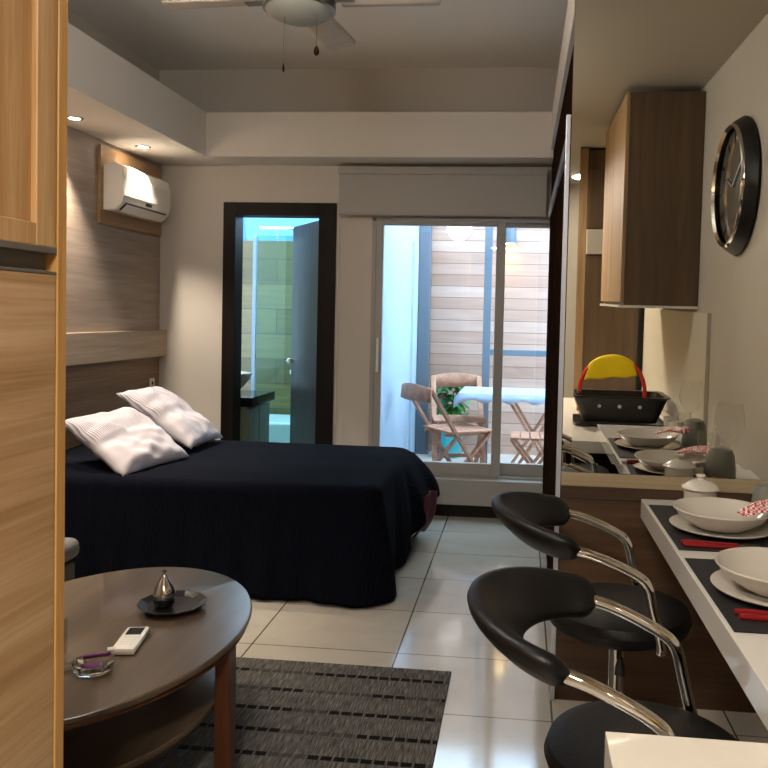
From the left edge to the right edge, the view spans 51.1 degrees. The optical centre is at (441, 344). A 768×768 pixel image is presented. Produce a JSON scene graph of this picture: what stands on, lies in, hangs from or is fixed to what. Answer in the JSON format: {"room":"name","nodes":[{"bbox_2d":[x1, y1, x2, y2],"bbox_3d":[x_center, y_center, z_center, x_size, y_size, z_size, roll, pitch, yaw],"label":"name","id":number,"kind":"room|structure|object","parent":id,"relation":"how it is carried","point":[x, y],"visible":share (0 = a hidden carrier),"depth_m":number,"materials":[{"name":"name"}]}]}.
{"room":"studio apartment","nodes":[
{"label":"studio apartment","id":0,"kind":"room"},
{"bbox_2d":[68,8,158,80],"bbox_3d":[-2.491,-0.282,1.768,0.100,3.080,8.240,2,2,6],"label":"wall","id":1,"kind":"structure","parent":0,"point":[74,19],"depth_m":5.02,"materials":[{"name":"beige paint"}]},
{"bbox_2d":[65,356,158,449],"bbox_3d":[-2.252,0.665,3.828,0.020,1.050,3.920,2,2,6],"label":"headboard","id":2,"kind":"object","parent":1,"relation":"attached to","point":[92,388],"depth_m":4.98,"materials":[{"name":"brown wood"}]},
{"bbox_2d":[149,378,154,386],"bbox_3d":[-2.046,0.289,5.644,0.010,0.110,0.070,2,2,6],"label":"wall socket","id":3,"kind":"object","parent":2,"relation":"attached to","point":[151,380],"visible":0.59,"depth_m":5.64,"materials":[{"name":"white plastic"}]},
{"bbox_2d":[66,126,160,332],"bbox_3d":[-2.222,-0.631,3.781,0.020,1.175,3.920,2,2,6],"label":"wall panel","id":4,"kind":"object","parent":1,"relation":"attached to","point":[113,273],"visible":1,"depth_m":4.91,"materials":[{"name":"brown wood"}]},
{"bbox_2d":[97,144,161,235],"bbox_3d":[-2.043,-0.996,5.274,0.021,0.475,0.830,2,2,6],"label":"board","id":5,"kind":"object","parent":4,"relation":"attached to","point":[106,154],"visible":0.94,"depth_m":5.11,"materials":[{"name":"brown wood"}]},
{"bbox_2d":[103,162,170,221],"bbox_3d":[-1.972,-0.981,5.207,0.131,0.297,0.660,2,2,6],"label":"air conditioner","id":6,"kind":"object","parent":5,"relation":"attached to","point":[128,191],"visible":1,"depth_m":5.04,"materials":[{"name":"white plastic"}]},
{"bbox_2d":[66,330,166,365],"bbox_3d":[-2.211,0.049,3.803,0.075,0.185,3.920,2,2,6],"label":"wall panel","id":7,"kind":"object","parent":1,"relation":"attached to","point":[106,346],"visible":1,"depth_m":5.00,"materials":[{"name":"brown wood"}]},
{"bbox_2d":[67,23,221,164],"bbox_3d":[-1.991,-1.352,3.582,0.480,0.290,4.220,2,2,6],"label":"soffit","id":8,"kind":"structure","parent":1,"relation":"attached to","point":[120,105],"depth_m":4.47,"materials":[{"name":"beige paint"}]},
{"bbox_2d":[67,116,83,120],"bbox_3d":[-1.998,-1.233,4.351,0.100,0.004,0.100,2,2,6],"label":"recessed light","id":9,"kind":"object","parent":8,"relation":"attached to","point":[75,118],"visible":0.91,"depth_m":4.35,"materials":[{"name":"silver metal"}]},
{"bbox_2d":[135,145,150,148],"bbox_3d":[-1.896,-1.256,5.074,0.100,0.004,0.100,2,2,6],"label":"recessed light","id":10,"kind":"object","parent":8,"relation":"attached to","point":[137,146],"visible":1,"depth_m":5.06,"materials":[{"name":"silver metal"}]},
{"bbox_2d":[241,240,292,414],"bbox_3d":[-1.560,0.045,7.599,2.000,2.050,0.100,2,2,6],"label":"wall","id":11,"kind":"structure","parent":0,"point":[275,258],"depth_m":7.55,"materials":[{"name":"green tile"}]},
{"bbox_2d":[260,227,292,240],"bbox_3d":[-1.220,-1.004,7.446,0.950,0.172,0.097,2,2,6],"label":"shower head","id":12,"kind":"structure","parent":11,"relation":"attached to","point":[270,228],"depth_m":7.43,"materials":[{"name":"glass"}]},
{"bbox_2d":[243,218,318,240],"bbox_3d":[-1.484,-1.196,8.037,2.000,0.900,1.030,2,2,6],"label":"wall","id":13,"kind":"structure","parent":0,"point":[251,226],"depth_m":8.48,"materials":[{"name":"blue"}]},
{"bbox_2d":[68,0,567,69],"bbox_3d":[-0.636,-1.820,1.480,3.765,0.100,8.340,2,2,6],"label":"ceiling","id":14,"kind":"structure","parent":0,"point":[451,33],"depth_m":4.89,"materials":[{"name":"white paint"}]},
{"bbox_2d":[161,0,441,72],"bbox_3d":[-0.527,-1.412,2.971,0.830,0.816,0.830,0,3,-35],"label":"ceiling fan","id":15,"kind":"object","parent":14,"relation":"hanging from","point":[317,16],"visible":1,"depth_m":2.97,"materials":[{"name":"silver metal"}]},
{"bbox_2d":[159,67,557,445],"bbox_3d":[-0.264,-0.369,5.630,3.565,3.080,0.130,2,2,6],"label":"wall","id":16,"kind":"structure","parent":0,"point":[191,238],"depth_m":5.62,"materials":[{"name":"beige paint"}]},
{"bbox_2d":[206,112,553,166],"bbox_3d":[-0.413,-1.380,5.385,2.302,0.290,0.320,2,2,6],"label":"soffit","id":17,"kind":"structure","parent":16,"relation":"attached to","point":[460,139],"depth_m":5.24,"materials":[{"name":"beige paint"}]},
{"bbox_2d":[338,166,547,216],"bbox_3d":[0.001,-1.039,5.453,1.422,0.327,0.115,2,2,6],"label":"roller blind","id":18,"kind":"object","parent":16,"relation":"attached to","point":[401,191],"visible":1,"depth_m":5.41,"materials":[{"name":"grey fabric"}]},
{"bbox_2d":[335,212,338,424],"bbox_3d":[-0.730,-0.324,5.583,0.008,1.770,0.008,2,2,6],"label":"cord","id":19,"kind":"object","parent":18,"relation":"hanging from","point":[338,212],"visible":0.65,"depth_m":5.59,"materials":[{"name":"white plastic"}]},
{"bbox_2d":[368,217,549,480],"bbox_3d":[0.160,0.023,5.570,1.322,1.796,0.132,2,2,6],"label":"sliding door frame","id":20,"kind":"structure","parent":16,"relation":"in","point":[496,469],"depth_m":5.55,"materials":[{"name":"grey metal"}]},
{"bbox_2d":[434,504,496,517],"bbox_3d":[-0.006,1.138,5.567,1.392,0.085,0.065,2,2,6],"label":"baseboard","id":21,"kind":"structure","parent":16,"relation":"attached to","point":[441,509],"depth_m":5.52,"materials":[{"name":"brown wood"}]},
{"bbox_2d":[435,477,542,506],"bbox_3d":[-0.087,1.003,5.618,1.572,0.177,0.210,2,2,6],"label":"sill","id":22,"kind":"structure","parent":16,"relation":"attached to","point":[453,491],"depth_m":5.48,"materials":[{"name":"grey metal"}]},
{"bbox_2d":[380,226,419,452],"bbox_3d":[-0.415,-0.377,6.841,0.205,3.000,2.250,2,2,6],"label":"wall","id":23,"kind":"structure","parent":0,"point":[401,243],"depth_m":6.69,"materials":[{"name":"blue paint"}]},
{"bbox_2d":[427,226,549,454],"bbox_3d":[1.291,-0.373,7.853,3.400,3.000,0.100,2,2,6],"label":"wall","id":24,"kind":"structure","parent":0,"point":[458,253],"depth_m":7.89,"materials":[{"name":"brown wood"}]},
{"bbox_2d":[506,228,516,243],"bbox_3d":[0.669,-1.064,7.778,0.110,0.164,0.125,2,2,6],"label":"wall lamp","id":25,"kind":"object","parent":24,"relation":"attached to","point":[511,233],"visible":0.73,"depth_m":7.72,"materials":[{"name":"blue metal"}]},
{"bbox_2d":[236,515,767,767],"bbox_3d":[-0.711,1.347,1.585,3.765,0.080,8.320,2,2,6],"label":"floor","id":26,"kind":"structure","parent":0,"point":[496,714],"depth_m":3.36,"materials":[{"name":"beige tile"}]},
{"bbox_2d":[0,0,67,767],"bbox_3d":[-1.015,0.138,0.434,0.602,2.406,1.853,2,2,6],"label":"wardrobe","id":27,"kind":"object","parent":26,"relation":"on","point":[33,33],"visible":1,"depth_m":1.24,"materials":[{"name":"brown wood"}]},
{"bbox_2d":[64,537,78,581],"bbox_3d":[-1.930,1.041,3.406,0.545,0.345,0.520,2,2,6],"label":"armchair","id":28,"kind":"object","parent":26,"relation":"on","point":[71,544],"visible":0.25,"depth_m":3.56,"materials":[{"name":"grey fabric"}]},
{"bbox_2d":[64,537,78,562],"bbox_3d":[-1.927,0.915,3.401,0.545,0.094,0.520,2,2,6],"label":"cushion","id":29,"kind":"object","parent":28,"relation":"on","point":[71,544],"depth_m":3.56,"materials":[{"name":"grey fabric"}]},
{"bbox_2d":[141,657,450,767],"bbox_3d":[-0.891,1.267,2.438,1.715,0.009,1.487,2,2,6],"label":"rug","id":30,"kind":"object","parent":26,"relation":"on","point":[290,714],"visible":0.53,"depth_m":2.71,"materials":[{"name":"grey carpet"}]},
{"bbox_2d":[63,567,251,767],"bbox_3d":[-1.003,1.043,2.338,0.826,0.440,1.150,2,2,6],"label":"coffee table","id":31,"kind":"object","parent":30,"relation":"on","point":[130,715],"visible":0.77,"depth_m":2.25,"materials":[{"name":"brown wood"}]},
{"bbox_2d":[71,647,115,677],"bbox_3d":[-0.890,0.808,2.047,0.106,0.056,0.101,2,2,6],"label":"glass ashtray","id":32,"kind":"object","parent":31,"relation":"on","point":[78,663],"depth_m":2.03,"materials":[{"name":"clear glass"}]},
{"bbox_2d":[84,661,101,667],"bbox_3d":[-0.890,0.819,2.039,0.040,0.010,0.030,0,2,-23],"label":"lighter","id":33,"kind":"object","parent":32,"relation":"in","point":[94,664],"visible":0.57,"depth_m":2.04,"materials":[{"name":"purple plastic"}]},
{"bbox_2d":[83,652,110,658],"bbox_3d":[-0.887,0.798,2.057,0.067,0.013,0.012,1,2,-16],"label":"lighter","id":34,"kind":"object","parent":32,"relation":"on","point":[101,654],"visible":1,"depth_m":2.05,"materials":[{"name":"purple plastic"}]},
{"bbox_2d":[111,627,148,654],"bbox_3d":[-0.864,0.819,2.221,0.062,0.020,0.155,1,2,-5],"label":"remote control","id":35,"kind":"object","parent":31,"relation":"on","point":[132,638],"visible":0.99,"depth_m":2.20,"materials":[{"name":"white plastic"}]},
{"bbox_2d":[63,666,214,767],"bbox_3d":[-1.003,1.037,2.337,0.690,0.022,0.940,2,2,6],"label":"shelf","id":36,"kind":"object","parent":31,"relation":"attached to","point":[136,738],"depth_m":2.15,"materials":[{"name":"brown wood"}]},
{"bbox_2d":[136,590,207,616],"bbox_3d":[-0.839,0.809,2.489,0.212,0.023,0.212,2,2,6],"label":"decorative plate","id":37,"kind":"object","parent":31,"relation":"on","point":[186,601],"visible":0.89,"depth_m":2.48,"materials":[{"name":"black ceramic"}]},
{"bbox_2d":[153,569,175,607],"bbox_3d":[-0.863,0.750,2.485,0.068,0.113,0.068,2,2,6],"label":"pear ornament","id":38,"kind":"object","parent":37,"relation":"on","point":[164,592],"visible":1,"depth_m":2.46,"materials":[{"name":"silver metal"}]},
{"bbox_2d":[491,491,691,693],"bbox_3d":[0.417,0.878,2.296,0.572,0.860,0.482,2,2,6],"label":"bar stool","id":39,"kind":"object","parent":26,"relation":"on","point":[525,514],"visible":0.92,"depth_m":2.17,"materials":[{"name":"black leather"}]},
{"bbox_2d":[467,566,737,767],"bbox_3d":[0.326,0.917,1.625,0.572,0.825,0.482,2,2,18],"label":"bar stool","id":40,"kind":"object","parent":26,"relation":"on","point":[504,603],"visible":0.89,"depth_m":1.66,"materials":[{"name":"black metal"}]},
{"bbox_2d":[542,45,767,712],"bbox_3d":[0.954,0.025,4.105,0.816,2.458,2.607,2,2,6],"label":"partition","id":41,"kind":"object","parent":26,"relation":"on","point":[614,499],"visible":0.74,"depth_m":2.86,"materials":[{"name":"brown wood"}]},
{"bbox_2d":[551,0,574,149],"bbox_3d":[0.682,-1.334,4.113,0.165,0.240,2.635,2,2,6],"label":"soffit","id":42,"kind":"structure","parent":41,"relation":"on","point":[568,34],"depth_m":3.66,"materials":[{"name":"beige paint"}]},
{"bbox_2d":[604,732,767,767],"bbox_3d":[0.570,1.040,0.386,0.793,0.680,1.912,2,2,6],"label":"countertop","id":43,"kind":"structure","parent":26,"relation":"on","point":[622,750],"depth_m":1.30,"materials":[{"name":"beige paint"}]},
{"bbox_3d":[-1.223,0.925,4.498,1.850,0.530,1.140,2,2,6],"label":"bed","id":44,"kind":"object","parent":26,"relation":"on","visible":0},
{"bbox_2d":[65,440,439,606],"bbox_3d":[-1.118,0.851,4.497,2.174,0.652,1.522,2,2,6],"label":"bedspread","id":45,"kind":"object","parent":44,"relation":"on","point":[322,523],"visible":0.82,"depth_m":3.86,"materials":[{"name":"black fabric"}]},
{"bbox_2d":[65,407,189,475],"bbox_3d":[-1.662,0.500,4.226,0.398,0.296,0.528,2,2,19],"label":"pillow","id":46,"kind":"object","parent":45,"relation":"on","point":[126,439],"visible":0.98,"depth_m":4.11,"materials":[{"name":"white fabric"}]},
{"bbox_2d":[116,386,222,448],"bbox_3d":[-1.615,0.425,4.781,0.461,0.338,0.440,2,2,9],"label":"pillow","id":47,"kind":"object","parent":45,"relation":"on","point":[168,411],"visible":0.91,"depth_m":4.64,"materials":[{"name":"white fabric"}]},
{"bbox_2d":[411,490,436,538],"bbox_3d":[-0.158,0.995,4.943,0.270,0.282,0.587,0,2,-25],"label":"blanket","id":48,"kind":"object","parent":45,"relation":"hanging from","point":[430,500],"visible":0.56,"depth_m":4.77,"materials":[{"name":"red fabric"}]},
{"bbox_2d":[641,499,767,730],"bbox_3d":[0.878,0.614,1.981,0.516,0.068,1.673,2,2,6],"label":"countertop","id":49,"kind":"structure","parent":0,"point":[746,654],"depth_m":1.70,"materials":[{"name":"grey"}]},
{"bbox_2d":[681,473,719,497],"bbox_3d":[0.854,0.488,2.646,0.124,0.126,0.124,2,2,6],"label":"lidded pot","id":50,"kind":"object","parent":49,"relation":"on","point":[699,487],"visible":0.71,"depth_m":2.61,"materials":[{"name":"beige ceramic"}]},
{"bbox_2d":[649,505,767,551],"bbox_3d":[0.855,0.560,2.452,0.353,0.003,0.530,2,2,6],"label":"placemat","id":51,"kind":"object","parent":49,"relation":"on","point":[663,513],"visible":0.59,"depth_m":2.33,"materials":[{"name":"black fabric"}]},
{"bbox_2d":[683,542,740,548],"bbox_3d":[0.791,0.559,2.216,0.235,0.014,0.014,2,2,9],"label":"table knife","id":52,"kind":"object","parent":51,"relation":"on","point":[687,544],"visible":0.74,"depth_m":2.22,"materials":[{"name":"red plastic"}]},
{"bbox_2d":[669,514,767,538],"bbox_3d":[0.839,0.549,2.408,0.300,0.020,0.300,2,2,6],"label":"dinner plate","id":53,"kind":"object","parent":51,"relation":"on","point":[761,531],"visible":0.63,"depth_m":2.35,"materials":[{"name":"beige ceramic"}]},
{"bbox_2d":[672,497,767,532],"bbox_3d":[0.840,0.519,2.407,0.284,0.060,0.284,2,2,6],"label":"bowl","id":54,"kind":"object","parent":53,"relation":"on","point":[715,514],"visible":0.98,"depth_m":2.46,"materials":[{"name":"beige ceramic"}]},
{"bbox_2d":[737,499,767,516],"bbox_3d":[0.943,0.480,2.335,0.152,0.035,0.142,1,2,-12],"label":"napkin","id":55,"kind":"object","parent":54,"relation":"on","point":[761,506],"visible":1,"depth_m":2.33,"materials":[{"name":"fabric"}]},
{"bbox_2d":[680,539,760,546],"bbox_3d":[0.781,0.558,2.243,0.215,0.014,0.024,2,2,6],"label":"fork","id":56,"kind":"object","parent":51,"relation":"on","point":[681,540],"visible":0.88,"depth_m":2.24,"materials":[{"name":"red plastic"}]},
{"bbox_2d":[751,481,767,523],"bbox_3d":[1.022,0.496,2.489,0.124,0.137,0.124,2,2,6],"label":"tumbler","id":57,"kind":"object","parent":51,"relation":"on","point":[760,492],"visible":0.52,"depth_m":2.47,"materials":[{"name":"grey"}]},
{"bbox_2d":[685,558,767,633],"bbox_3d":[0.795,0.580,1.861,0.353,0.003,0.500,2,2,6],"label":"placemat","id":58,"kind":"object","parent":49,"relation":"on","point":[703,569],"visible":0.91,"depth_m":1.79,"materials":[{"name":"black fabric"}]},
{"bbox_2d":[710,570,767,606],"bbox_3d":[0.778,0.568,1.852,0.300,0.020,0.300,2,2,6],"label":"dinner plate","id":59,"kind":"object","parent":58,"relation":"on","point":[722,582],"visible":0.56,"depth_m":1.83,"materials":[{"name":"beige ceramic"}]},
{"bbox_2d":[714,547,767,596],"bbox_3d":[0.779,0.537,1.851,0.284,0.060,0.284,2,2,6],"label":"bowl","id":60,"kind":"object","parent":59,"relation":"on","point":[747,567],"visible":1,"depth_m":1.93,"materials":[{"name":"beige ceramic"}]},
{"bbox_2d":[734,609,767,614],"bbox_3d":[0.736,0.576,1.705,0.215,0.014,0.023,2,2,6],"label":"fork","id":61,"kind":"object","parent":58,"relation":"on","point":[736,611],"visible":0.78,"depth_m":1.71,"materials":[{"name":"red plastic"}]},
{"bbox_2d":[739,613,767,621],"bbox_3d":[0.746,0.578,1.677,0.235,0.014,0.014,2,2,8],"label":"table knife","id":62,"kind":"object","parent":58,"relation":"on","point":[745,616],"visible":1,"depth_m":1.69,"materials":[{"name":"red plastic"}]},
{"bbox_3d":[-1.642,1.128,7.065,2.000,0.080,2.350,2,2,6],"label":"floor","id":63,"kind":"structure","parent":0,"visible":0},
{"bbox_2d":[240,390,274,441],"bbox_3d":[-1.843,0.690,6.191,0.950,0.650,0.540,2,2,6],"label":"bathroom vanity","id":64,"kind":"object","parent":63,"relation":"on","point":[254,415],"visible":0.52,"depth_m":6.06,"materials":[{"name":"black stone"}]},
{"bbox_2d":[241,390,274,406],"bbox_3d":[-1.836,0.400,6.180,0.950,0.070,0.540,2,2,6],"label":"countertop","id":65,"kind":"structure","parent":64,"relation":"on","point":[249,398],"depth_m":6.08,"materials":[{"name":"black stone"}]},
{"bbox_2d":[241,371,251,387],"bbox_3d":[-1.647,0.291,6.188,0.350,0.155,0.350,2,2,6],"label":"vessel sink","id":66,"kind":"object","parent":65,"relation":"in","point":[245,376],"visible":0.22,"depth_m":6.14,"materials":[{"name":"beige ceramic"}]},
{"bbox_2d":[251,235,269,389],"bbox_3d":[-1.137,0.119,6.493,0.835,2.000,0.030,2,2,6],"label":"screen","id":67,"kind":"object","parent":63,"relation":"on","point":[255,237],"visible":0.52,"depth_m":6.51,"materials":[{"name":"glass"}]},
{"bbox_2d":[269,414,289,442],"bbox_3d":[-1.272,0.880,7.241,1.210,0.420,0.590,2,2,6],"label":"bathtub","id":68,"kind":"object","parent":63,"relation":"on","point":[279,424],"depth_m":6.96,"materials":[{"name":"white ceramic"}]},
{"bbox_3d":[-0.593,-0.223,6.638,0.100,2.700,1.800,2,2,6],"label":"wall","id":69,"kind":"structure","parent":0,"visible":0},
{"bbox_2d":[220,202,336,444],"bbox_3d":[-1.129,0.062,6.011,0.813,2.150,0.726,2,2,6],"label":"door","id":70,"kind":"structure","parent":69,"relation":"in","point":[311,360],"depth_m":5.69,"materials":[{"name":"brown wood"}]},
{"label":"outside","id":71,"kind":"structure","parent":0,"visible":0},
{"bbox_2d":[416,451,542,463],"bbox_3d":[1.141,1.199,6.764,3.400,0.130,2.300,2,2,6],"label":"floor","id":72,"kind":"structure","parent":71,"point":[507,458],"depth_m":7.63,"materials":[{"name":"beige tile"}]},
{"bbox_2d":[415,226,431,453],"bbox_3d":[-0.162,-0.422,7.845,0.132,2.970,0.160,2,2,6],"label":"steel post","id":73,"kind":"object","parent":72,"relation":"on","point":[425,247],"visible":0.66,"depth_m":7.80,"materials":[{"name":"blue"}]},
{"bbox_2d":[400,383,491,462],"bbox_3d":[0.027,0.712,6.316,0.659,0.838,0.475,0,2,-30],"label":"folding chair","id":74,"kind":"object","parent":72,"relation":"on","point":[409,391],"visible":0.75,"depth_m":6.22,"materials":[{"name":"brown wood"}]},
{"bbox_2d":[436,387,469,458],"bbox_3d":[0.077,0.689,7.692,0.480,0.773,0.377,1,2,-21],"label":"potted plant","id":75,"kind":"object","parent":72,"relation":"on","point":[446,398],"visible":0.48,"depth_m":7.62,"materials":[{"name":"green plant"}]},
{"bbox_2d":[430,373,487,462],"bbox_3d":[0.140,0.686,7.097,0.475,0.838,0.659,1,2,-4],"label":"folding chair","id":76,"kind":"object","parent":72,"relation":"on","point":[445,379],"visible":0.86,"depth_m":7.14,"materials":[{"name":"brown wood"}]},
{"bbox_2d":[458,392,544,462],"bbox_3d":[0.757,0.765,6.728,1.220,0.728,0.640,2,2,6],"label":"patio table","id":77,"kind":"object","parent":72,"relation":"on","point":[534,443],"visible":0.14,"depth_m":6.95,"materials":[{"name":"brown wood"}]},
{"bbox_2d":[453,386,544,407],"bbox_3d":[0.764,0.468,6.717,1.283,0.150,0.703,2,2,6],"label":"tablecloth","id":78,"kind":"object","parent":77,"relation":"on","point":[483,395],"visible":0.54,"depth_m":6.43,"materials":[{"name":"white fabric"}]},
{"bbox_2d":[480,227,545,462],"bbox_3d":[1.356,-0.316,7.285,1.955,2.870,0.060,2,2,6],"label":"railing","id":79,"kind":"object","parent":72,"relation":"on","point":[486,351],"visible":0.45,"depth_m":7.35,"materials":[{"name":"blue metal"}]},
{"bbox_2d":[510,431,543,463],"bbox_3d":[0.697,0.917,6.095,0.370,0.466,0.346,2,2,6],"label":"folding stool","id":80,"kind":"object","parent":72,"relation":"on","point":[515,435],"visible":0.52,"depth_m":6.05,"materials":[{"name":"brown wood"}]},
{"bbox_3d":[1.155,-0.184,1.407,0.100,3.080,8.240,2,2,6],"label":"wall","id":81,"kind":"structure","parent":0,"visible":0},
{"bbox_2d":[561,0,767,479],"bbox_3d":[0.845,-0.426,2.793,0.797,1.781,0.040,2,2,6],"label":"wall mirror","id":82,"kind":"object","parent":81,"relation":"attached to","point":[666,356],"visible":1,"depth_m":2.79,"materials":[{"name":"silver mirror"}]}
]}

